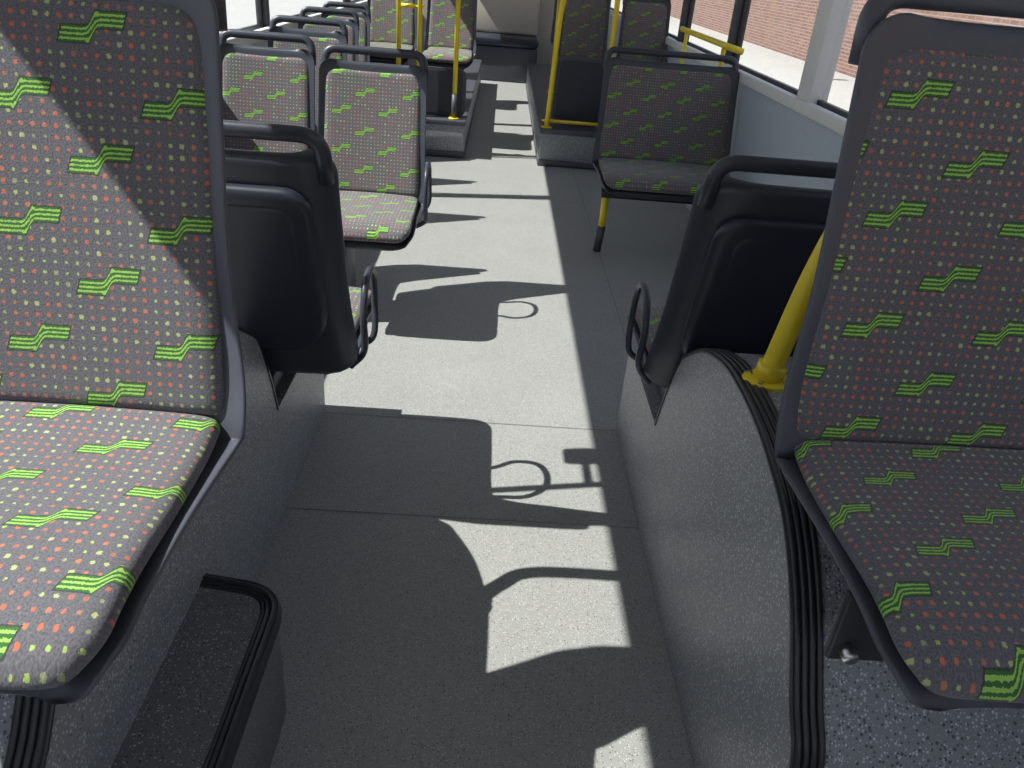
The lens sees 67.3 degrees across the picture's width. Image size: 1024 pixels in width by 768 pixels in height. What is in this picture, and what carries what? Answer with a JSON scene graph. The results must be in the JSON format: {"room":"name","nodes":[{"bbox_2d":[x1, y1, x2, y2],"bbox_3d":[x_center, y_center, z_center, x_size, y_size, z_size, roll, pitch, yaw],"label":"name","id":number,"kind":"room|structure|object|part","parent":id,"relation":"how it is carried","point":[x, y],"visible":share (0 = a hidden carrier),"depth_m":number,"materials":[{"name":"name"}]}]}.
{"room":"vehicle interior","nodes":[
{"label":"vehicle interior","id":0,"kind":"room"},
{"bbox_2d":[249,9,365,46],"bbox_3d":[-1.430,-1.416,4.291,0.060,1.000,13.500,4,29,-2],"label":"wall","id":1,"kind":"structure","parent":0,"point":[263,43],"depth_m":4.24,"materials":[{"name":"grey plastic"}]},
{"bbox_2d":[219,23,263,34],"bbox_3d":[-1.379,-0.743,2.006,0.024,0.028,5.195,4,29,-2],"label":"gasket","id":2,"kind":"object","parent":1,"relation":"attached to","point":[256,26],"visible":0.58,"depth_m":4.12,"materials":[{"name":"black rubber"}]},
{"bbox_2d":[257,0,263,27],"bbox_3d":[-1.343,-2.553,3.964,0.024,1.315,0.024,4,29,-2],"label":"gasket","id":3,"kind":"object","parent":1,"relation":"attached to","point":[259,2],"visible":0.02,"depth_m":4.23,"materials":[{"name":"black rubber"}]},
{"bbox_2d":[255,0,269,26],"bbox_3d":[-1.341,-2.572,3.999,0.064,1.315,0.050,4,29,-2],"label":"trim","id":4,"kind":"structure","parent":1,"relation":"attached to","point":[266,12],"depth_m":4.26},
{"bbox_2d":[226,0,366,44],"bbox_3d":[-1.348,-1.837,4.060,0.040,0.052,13.500,4,29,-2],"label":"trim","id":5,"kind":"structure","parent":1,"relation":"attached to","point":[240,41],"depth_m":4.18,"materials":[{"name":"grey plastic"}]},
{"bbox_2d":[277,6,337,23],"bbox_3d":[-1.399,-2.620,5.424,0.024,0.028,2.495,4,29,-2],"label":"gasket","id":6,"kind":"object","parent":1,"relation":"on","point":[307,13],"visible":0.02,"depth_m":5.24,"materials":[{"name":"black rubber"}]},
{"bbox_2d":[256,80,693,767],"bbox_3d":[-0.129,-0.927,4.567,2.680,0.080,13.500,4,29,-2],"label":"floor","id":7,"kind":"structure","parent":0,"point":[407,641],"depth_m":2.16,"materials":[{"name":"plastic"}]},
{"bbox_2d":[0,326,324,767],"bbox_3d":[-0.985,0.154,1.625,0.806,0.722,1.669,4,29,-2],"label":"housing","id":8,"kind":"object","parent":7,"relation":"on","point":[233,531],"visible":0.34,"depth_m":1.45,"materials":[{"name":"plastic"}]},
{"bbox_2d":[0,0,245,704],"bbox_3d":[-0.585,-0.081,0.830,0.488,0.755,0.583,4,29,-2],"label":"seat","id":9,"kind":"object","parent":8,"relation":"on","point":[123,383],"visible":1,"depth_m":0.94,"materials":[{"name":"fabric"}]},
{"bbox_2d":[0,401,219,689],"bbox_3d":[-0.601,0.152,0.866,0.433,0.072,0.422,4,29,-2],"label":"seat cushion","id":10,"kind":"object","parent":9,"relation":"on","point":[97,498],"depth_m":0.84,"materials":[{"name":"fabric"}]},
{"bbox_3d":[-0.582,-0.216,0.973,0.423,0.497,0.146,4,29,-2],"label":"seat backrest","id":11,"kind":"part","parent":9,"relation":"part of","materials":[{"name":"fabric"}]},
{"bbox_3d":[-0.561,-0.490,0.904,0.445,0.107,0.047,4,29,-2],"label":"grab handle","id":12,"kind":"part","parent":9,"relation":"part of","materials":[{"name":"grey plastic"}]},
{"bbox_2d":[223,120,377,390],"bbox_3d":[-0.587,-0.332,1.906,0.496,0.724,0.618,4,29,-2],"label":"seat","id":13,"kind":"object","parent":8,"relation":"on","point":[291,289],"visible":0.55,"depth_m":1.64,"materials":[{"name":"plastic"}]},
{"bbox_3d":[-0.574,-0.464,1.514,0.441,0.115,0.049,4,29,-2],"label":"grab handle","id":14,"kind":"part","parent":13,"relation":"part of","materials":[{"name":"plastic"}]},
{"bbox_2d":[349,286,370,331],"bbox_3d":[-0.616,-0.183,2.079,0.428,0.072,0.458,4,29,-2],"label":"seat cushion","id":15,"kind":"object","parent":13,"relation":"on","point":[355,292],"depth_m":2.13,"materials":[{"name":"fabric"}]},
{"bbox_2d":[111,573,285,767],"bbox_3d":[-0.515,0.999,0.622,0.173,0.278,2.133,4,29,-2],"label":"step","id":16,"kind":"structure","parent":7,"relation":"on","point":[216,698],"depth_m":1.29,"materials":[{"name":"plastic"}]},
{"bbox_3d":[-0.506,0.893,0.563,0.173,0.035,2.133,4,29,-2],"label":"ribbed edge trim","id":17,"kind":"part","parent":16,"relation":"part of","materials":[{"name":"black rubber"}]},
{"bbox_2d":[219,29,315,151],"bbox_3d":[-1.048,-0.863,3.155,0.438,1.022,0.618,4,29,-2],"label":"seat","id":18,"kind":"object","parent":7,"relation":"on","point":[260,84],"visible":0.37,"depth_m":3.20,"materials":[{"name":"fabric"}]},
{"bbox_3d":[-1.014,-1.395,3.183,0.407,0.115,0.049,4,29,-2],"label":"grab handle","id":19,"kind":"part","parent":18,"relation":"part of","materials":[{"name":"plastic"}]},
{"bbox_2d":[267,15,347,131],"bbox_3d":[-1.082,-1.298,3.943,0.438,1.022,0.618,4,29,-2],"label":"seat","id":20,"kind":"object","parent":7,"relation":"on","point":[321,39],"visible":0.14,"depth_m":3.96,"materials":[{"name":"fabric"}]},
{"bbox_3d":[-1.069,-1.566,4.033,0.369,0.467,0.146,4,29,-2],"label":"seat backrest","id":21,"kind":"part","parent":20,"relation":"part of","materials":[{"name":"fabric"}]},
{"bbox_3d":[-1.049,-1.830,3.971,0.407,0.115,0.049,4,29,-2],"label":"grab handle","id":22,"kind":"part","parent":20,"relation":"part of","materials":[{"name":"plastic"}]},
{"bbox_2d":[298,6,358,60],"bbox_3d":[-1.146,-1.697,4.659,0.398,1.022,0.618,4,29,-2],"label":"seat","id":23,"kind":"object","parent":7,"relation":"on","point":[352,25],"visible":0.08,"depth_m":4.68,"materials":[{"name":"plastic"}]},
{"bbox_3d":[-1.133,-1.964,4.749,0.329,0.467,0.146,4,29,-2],"label":"seat backrest","id":24,"kind":"part","parent":23,"relation":"part of","materials":[{"name":"fabric"}]},
{"bbox_3d":[-1.113,-2.228,4.687,0.367,0.115,0.049,4,29,-2],"label":"grab handle","id":25,"kind":"part","parent":23,"relation":"part of","materials":[{"name":"plastic"}]},
{"bbox_2d":[321,1,370,61],"bbox_3d":[-1.170,-2.026,5.254,0.368,1.022,0.618,4,29,-2],"label":"seat","id":26,"kind":"object","parent":7,"relation":"on","point":[364,18],"visible":0.16,"depth_m":5.28,"materials":[{"name":"plastic"}]},
{"bbox_3d":[-1.156,-2.293,5.345,0.299,0.467,0.146,4,29,-2],"label":"seat backrest","id":27,"kind":"part","parent":26,"relation":"part of","materials":[{"name":"fabric"}]},
{"bbox_3d":[-1.137,-2.557,5.282,0.337,0.115,0.049,4,29,-2],"label":"grab handle","id":28,"kind":"part","parent":26,"relation":"part of","materials":[{"name":"plastic"}]},
{"bbox_2d":[317,44,431,286],"bbox_3d":[-0.572,-0.761,3.055,0.488,1.012,0.618,4,29,-2],"label":"seat","id":29,"kind":"object","parent":7,"relation":"on","point":[372,116],"visible":0.82,"depth_m":3.10,"materials":[{"name":"fabric"}]},
{"bbox_3d":[-0.571,-1.024,3.147,0.395,0.467,0.146,4,29,-2],"label":"seat backrest","id":30,"kind":"part","parent":29,"relation":"part of","materials":[{"name":"fabric"}]},
{"bbox_3d":[-0.551,-1.289,3.084,0.433,0.115,0.049,4,29,-2],"label":"grab handle","id":31,"kind":"part","parent":29,"relation":"part of","materials":[{"name":"plastic"}]},
{"bbox_2d":[339,190,417,242],"bbox_3d":[-0.589,-0.662,3.018,0.420,0.072,0.458,4,29,-2],"label":"seat cushion","id":32,"kind":"object","parent":29,"relation":"on","point":[368,216],"depth_m":2.93,"materials":[{"name":"fabric"}]},
{"bbox_2d":[407,59,481,157],"bbox_3d":[-0.903,-2.890,7.653,1.070,0.274,4.192,4,29,-2],"label":"platform","id":33,"kind":"object","parent":7,"relation":"on","point":[445,137],"visible":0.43,"depth_m":5.88,"materials":[{"name":"plastic"}]},
{"bbox_2d":[367,0,417,64],"bbox_3d":[-0.977,-2.758,6.109,0.428,0.972,0.618,4,29,-2],"label":"seat","id":34,"kind":"object","parent":33,"relation":"on","point":[383,12],"visible":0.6,"depth_m":6.21,"materials":[{"name":"fabric"}]},
{"bbox_2d":[370,42,412,58],"bbox_3d":[-0.984,-2.640,6.082,0.384,0.072,0.458,4,29,-2],"label":"seat cushion","id":35,"kind":"object","parent":34,"relation":"on","point":[404,45],"depth_m":6.11,"materials":[{"name":"fabric"}]},
{"bbox_3d":[-0.966,-3.003,6.211,0.359,0.467,0.146,4,29,-2],"label":"seat backrest","id":36,"kind":"part","parent":34,"relation":"part of","materials":[{"name":"fabric"}]},
{"bbox_2d":[396,0,422,65],"bbox_3d":[-0.718,-2.692,5.477,0.207,1.491,0.080,4,29,-2],"label":"pole","id":37,"kind":"object","parent":33,"relation":"on","point":[420,2],"visible":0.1,"depth_m":5.54,"materials":[{"name":"metal"}]},
{"bbox_2d":[401,3,424,8],"bbox_3d":[-0.715,-2.710,5.513,0.180,0.028,0.080,4,29,-2],"label":"pole","id":38,"kind":"object","parent":37,"relation":"attached to","point":[405,5],"visible":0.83,"depth_m":5.50,"materials":[{"name":"metal"}]},
{"bbox_2d":[426,66,466,116],"bbox_3d":[-0.535,-2.219,5.841,0.370,0.345,0.038,4,29,-2],"label":"panel","id":39,"kind":"object","parent":33,"relation":"on","point":[440,79],"visible":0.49,"depth_m":5.82,"materials":[{"name":"grey plastic"}]},
{"bbox_2d":[422,0,476,69],"bbox_3d":[-0.499,-2.727,6.128,0.428,0.972,0.618,4,29,-2],"label":"seat","id":40,"kind":"object","parent":33,"relation":"on","point":[440,22],"visible":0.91,"depth_m":6.22,"materials":[{"name":"fabric"}]},
{"bbox_2d":[422,47,471,63],"bbox_3d":[-0.505,-2.609,6.101,0.384,0.072,0.458,4,29,-2],"label":"seat cushion","id":41,"kind":"object","parent":40,"relation":"on","point":[434,55],"depth_m":5.94,"materials":[{"name":"fabric"}]},
{"bbox_3d":[-0.487,-2.972,6.231,0.359,0.467,0.146,4,29,-2],"label":"seat backrest","id":42,"kind":"part","parent":40,"relation":"part of","materials":[{"name":"fabric"}]},
{"bbox_2d":[449,0,460,119],"bbox_3d":[-0.361,-2.947,5.339,0.080,2.124,0.080,4,29,-2],"label":"pole","id":43,"kind":"object","parent":33,"relation":"on","point":[458,2],"visible":1,"depth_m":5.64,"materials":[{"name":"metal"}]},
{"bbox_2d":[287,507,635,527],"bbox_3d":[-0.132,0.369,2.119,0.970,0.001,0.003,4,29,-2],"label":"trim","id":44,"kind":"structure","parent":7,"relation":"on","point":[287,507],"depth_m":2.12,"materials":[{"name":"grey"}]},
{"bbox_2d":[325,412,614,430],"bbox_3d":[-0.134,0.126,2.561,0.970,0.001,0.004,4,29,-2],"label":"trim","id":45,"kind":"structure","parent":7,"relation":"on","point":[325,412],"depth_m":2.56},
{"bbox_2d":[474,0,539,82],"bbox_3d":[-0.146,-4.467,9.890,0.950,1.000,0.720,4,29,-2],"label":"wall","id":46,"kind":"structure","parent":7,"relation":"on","point":[506,30],"depth_m":9.83,"materials":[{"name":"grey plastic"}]},
{"bbox_2d":[476,32,537,48],"bbox_3d":[-0.148,-4.421,9.870,0.950,0.100,0.640,4,29,-2],"label":"cushion","id":47,"kind":"object","parent":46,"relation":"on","point":[490,40],"depth_m":9.62,"materials":[{"name":"plastic"}]},
{"bbox_2d":[526,64,596,169],"bbox_3d":[0.669,-2.779,7.701,0.960,0.274,4.232,4,29,-2],"label":"platform","id":48,"kind":"object","parent":7,"relation":"on","point":[568,146],"visible":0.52,"depth_m":5.88,"materials":[{"name":"plastic"}]},
{"bbox_2d":[550,0,557,76],"bbox_3d":[0.628,-3.568,7.841,0.448,0.972,0.618,4,29,-2],"label":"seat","id":49,"kind":"object","parent":48,"relation":"on","point":[555,4],"visible":0.08,"depth_m":7.94,"materials":[{"name":"fabric"}]},
{"bbox_2d":[547,0,560,92],"bbox_3d":[0.457,-3.760,6.951,0.080,2.124,0.080,4,29,-2],"label":"pole","id":50,"kind":"object","parent":48,"relation":"on","point":[558,1],"visible":0.25,"depth_m":7.13,"materials":[{"name":"metal"}]},
{"bbox_2d":[552,55,603,126],"bbox_3d":[0.513,-2.227,5.866,0.380,0.495,0.038,4,29,-2],"label":"panel","id":51,"kind":"object","parent":48,"relation":"on","point":[578,80],"visible":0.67,"depth_m":5.84,"materials":[{"name":"grey plastic"}]},
{"bbox_2d":[541,0,619,128],"bbox_3d":[0.504,-2.459,5.532,0.474,1.220,0.080,4,29,-2],"label":"pole","id":52,"kind":"object","parent":48,"relation":"on","point":[563,2],"visible":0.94,"depth_m":5.52,"materials":[{"name":"metal"}]},
{"bbox_2d":[542,119,597,126],"bbox_3d":[0.451,-1.980,5.829,0.455,0.026,0.080,4,29,-2],"label":"pole","id":53,"kind":"object","parent":52,"relation":"attached to","point":[551,120],"visible":0.75,"depth_m":5.82,"materials":[{"name":"metal"}]},
{"bbox_2d":[557,0,610,60],"bbox_3d":[0.587,-2.729,6.305,0.428,0.972,0.618,4,29,-2],"label":"seat","id":54,"kind":"object","parent":48,"relation":"on","point":[584,30],"visible":0.59,"depth_m":6.40,"materials":[{"name":"fabric"}]},
{"bbox_2d":[616,0,670,61],"bbox_3d":[1.018,-2.484,5.928,0.408,0.972,0.618,4,29,-2],"label":"seat","id":55,"kind":"object","parent":48,"relation":"on","point":[644,23],"visible":0.44,"depth_m":6.00,"materials":[{"name":"fabric"}]},
{"bbox_2d":[572,168,625,336],"bbox_3d":[0.474,-0.756,4.265,0.003,0.001,3.800,4,29,-2],"label":"trim","id":56,"kind":"structure","parent":7,"relation":"on","point":[572,168],"depth_m":3.96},
{"bbox_2d":[592,46,739,251],"bbox_3d":[0.829,-1.189,4.071,0.774,1.004,0.618,4,29,-2],"label":"seat","id":57,"kind":"object","parent":7,"relation":"on","point":[662,127],"visible":0.84,"depth_m":4.13,"materials":[{"name":"fabric"}]},
{"bbox_3d":[0.492,-0.936,4.109,0.038,0.230,0.038,4,29,-2],"label":"leg","id":58,"kind":"part","parent":57,"relation":"part of","materials":[{"name":"yellow paint"}]},
{"bbox_2d":[598,158,729,195],"bbox_3d":[0.816,-1.086,4.037,0.714,0.072,0.458,4,29,-2],"label":"seat cushion","id":59,"kind":"object","parent":57,"relation":"on","point":[622,176],"depth_m":3.90,"materials":[{"name":"fabric"}]},
{"bbox_3d":[0.834,-1.449,4.166,0.689,0.467,0.146,4,29,-2],"label":"seat backrest","id":60,"kind":"part","parent":57,"relation":"part of","materials":[{"name":"fabric"}]},
{"bbox_3d":[0.854,-1.713,4.103,0.727,0.115,0.049,4,29,-2],"label":"grab handle","id":61,"kind":"part","parent":57,"relation":"part of","materials":[{"name":"plastic"}]},
{"bbox_2d":[616,346,1023,767],"bbox_3d":[0.799,0.245,1.743,0.846,0.722,1.569,4,29,-2],"label":"housing","id":62,"kind":"object","parent":7,"relation":"on","point":[748,592],"visible":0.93,"depth_m":1.28,"materials":[{"name":"plastic"}]},
{"bbox_2d":[625,155,837,400],"bbox_3d":[0.711,-0.252,1.957,0.781,0.734,0.618,4,29,-2],"label":"seat","id":63,"kind":"object","parent":62,"relation":"on","point":[746,246],"visible":0.47,"depth_m":1.64,"materials":[{"name":"plastic"}]},
{"bbox_2d":[635,305,664,352],"bbox_3d":[0.706,-0.106,2.129,0.714,0.072,0.458,4,29,-2],"label":"seat cushion","id":64,"kind":"object","parent":63,"relation":"on","point":[656,311],"depth_m":2.15,"materials":[{"name":"fabric"}]},
{"bbox_3d":[0.748,-0.387,1.564,0.727,0.115,0.049,4,29,-2],"label":"grab handle","id":65,"kind":"part","parent":63,"relation":"part of","materials":[{"name":"plastic"}]},
{"bbox_3d":[0.404,0.316,1.512,0.047,0.685,1.101,4,29,-2],"label":"ribbed edge trim","id":66,"kind":"part","parent":62,"relation":"part of","materials":[{"name":"black rubber"}]},
{"bbox_2d":[742,232,823,391],"bbox_3d":[0.533,-0.224,1.286,0.188,0.513,0.076,4,29,-2],"label":"pole","id":67,"kind":"object","parent":62,"relation":"on","point":[769,373],"visible":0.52,"depth_m":1.35,"materials":[{"name":"metal"}]},
{"bbox_2d":[774,0,1023,711],"bbox_3d":[0.782,-0.015,0.925,0.780,0.779,0.583,4,29,-2],"label":"seat","id":68,"kind":"object","parent":62,"relation":"on","point":[900,428],"visible":1,"depth_m":1.01,"materials":[{"name":"fabric"}]},
{"bbox_2d":[794,440,1023,702],"bbox_3d":[0.765,0.223,0.965,0.730,0.072,0.422,4,29,-2],"label":"seat cushion","id":69,"kind":"object","parent":68,"relation":"on","point":[926,537],"depth_m":0.92,"materials":[{"name":"fabric"}]},
{"bbox_3d":[0.785,-0.155,1.065,0.728,0.520,0.147,4,29,-2],"label":"seat backrest","id":70,"kind":"part","parent":68,"relation":"part of","materials":[{"name":"fabric"}]},
{"bbox_3d":[0.807,-0.437,0.992,0.741,0.102,0.046,4,29,-2],"label":"grab handle","id":71,"kind":"part","parent":68,"relation":"part of","materials":[{"name":"grey plastic"}]},
{"bbox_2d":[417,0,554,64],"bbox_3d":[-0.070,-5.275,9.915,2.740,2.560,0.060,4,29,-2],"label":"wall","id":72,"kind":"structure","parent":0,"point":[546,9],"depth_m":10.20,"materials":[{"name":"grey plastic"}]},
{"bbox_2d":[607,15,842,210],"bbox_3d":[1.242,-1.243,4.402,0.060,1.000,13.500,4,29,-2],"label":"wall","id":73,"kind":"structure","parent":0,"point":[762,126],"depth_m":3.63,"materials":[{"name":"grey plastic"}]},
{"bbox_2d":[668,33,676,39],"bbox_3d":[1.267,-2.965,6.477,0.024,0.028,1.745,4,29,-2],"label":"gasket","id":74,"kind":"object","parent":73,"relation":"on","point":[669,34],"visible":0.16,"depth_m":6.03,"materials":[{"name":"black rubber"}]},
{"bbox_2d":[677,0,695,42],"bbox_3d":[1.308,-3.060,5.401,0.080,1.230,0.050,4,29,-2],"label":"trim","id":75,"kind":"structure","parent":73,"relation":"attached to","point":[685,7],"depth_m":5.60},
{"bbox_2d":[683,0,693,40],"bbox_3d":[1.318,-3.040,5.366,0.024,1.230,0.024,4,29,-2],"label":"gasket","id":76,"kind":"object","parent":73,"relation":"attached to","point":[691,1],"visible":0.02,"depth_m":5.56,"materials":[{"name":"black rubber"}]},
{"bbox_2d":[687,41,718,54],"bbox_3d":[1.276,-2.194,5.074,0.024,0.028,1.345,4,29,-2],"label":"gasket","id":77,"kind":"object","parent":73,"relation":"on","point":[691,44],"visible":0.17,"depth_m":5.16,"materials":[{"name":"black rubber"}]},
{"bbox_2d":[680,26,743,66],"bbox_3d":[1.192,-2.015,4.776,0.104,0.289,1.334,4,29,-2],"label":"wall rail","id":78,"kind":"object","parent":73,"relation":"attached to","point":[724,45],"visible":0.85,"depth_m":4.46,"materials":[{"name":"metal"}]},
{"bbox_3d":[1.191,-2.224,5.175,0.101,0.273,0.026,4,29,-2],"label":"rail post","id":79,"kind":"part","parent":78,"relation":"part of","materials":[{"name":"yellow metal"}]},
{"bbox_3d":[1.196,-1.743,4.298,0.101,0.273,0.026,4,29,-2],"label":"rail post","id":80,"kind":"part","parent":78,"relation":"part of","materials":[{"name":"yellow metal"}]},
{"bbox_2d":[609,9,846,135],"bbox_3d":[1.234,-1.670,4.167,0.040,0.052,13.500,4,29,-2],"label":"trim","id":81,"kind":"structure","parent":73,"relation":"attached to","point":[822,116],"depth_m":3.45,"materials":[{"name":"grey plastic"}]},
{"bbox_2d":[723,0,750,64],"bbox_3d":[1.315,-2.386,4.173,0.080,1.230,0.050,4,29,-2],"label":"trim","id":82,"kind":"structure","parent":73,"relation":"attached to","point":[738,5],"depth_m":4.35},
{"bbox_2d":[733,0,749,60],"bbox_3d":[1.326,-2.366,4.139,0.024,1.230,0.024,4,29,-2],"label":"gasket","id":83,"kind":"object","parent":73,"relation":"attached to","point":[746,2],"visible":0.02,"depth_m":4.32,"materials":[{"name":"black rubber"}]},
{"bbox_2d":[738,63,797,94],"bbox_3d":[1.283,-1.545,3.891,0.024,0.028,1.245,4,29,-2],"label":"gasket","id":84,"kind":"object","parent":73,"relation":"on","point":[764,77],"visible":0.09,"depth_m":3.80,"materials":[{"name":"black rubber"}]},
{"bbox_2d":[797,0,852,104],"bbox_3d":[1.322,-1.737,2.990,0.080,1.230,0.150,4,29,-2],"label":"trim","id":85,"kind":"structure","parent":73,"relation":"attached to","point":[832,16],"depth_m":3.14,"materials":[{"name":"grey plastic"}]},
{"bbox_2d":[817,100,848,117],"bbox_3d":[1.295,-0.377,1.766,0.024,0.028,3.395,4,29,-2],"label":"gasket","id":86,"kind":"object","parent":73,"relation":"attached to","point":[844,113],"visible":0.14,"depth_m":3.06,"materials":[{"name":"black rubber"}]},
{"label":"outside","id":87,"kind":"structure","parent":0,"visible":0},
{"bbox_2d":[219,0,342,32],"bbox_3d":[-0.263,-10.504,22.752,120.000,0.100,130.000,4,29,-2],"label":"ground","id":88,"kind":"structure","parent":87,"point":[240,13],"depth_m":21.77,"materials":[{"name":"grey concrete"}]},
{"bbox_2d":[611,0,854,110],"bbox_3d":[5.898,-7.797,18.571,2.690,0.120,100.000,4,29,-2],"label":"sidewalk","id":89,"kind":"structure","parent":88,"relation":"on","point":[786,69],"depth_m":17.57,"materials":[{"name":"grey concrete"}]},
{"bbox_2d":[670,0,1023,77],"bbox_3d":[7.568,-9.636,17.571,0.300,4.550,80.000,4,29,-2],"label":"brick wall","id":90,"kind":"structure","parent":88,"relation":"on","point":[785,27],"depth_m":20.35,"materials":[{"name":"red brick"}]}
]}

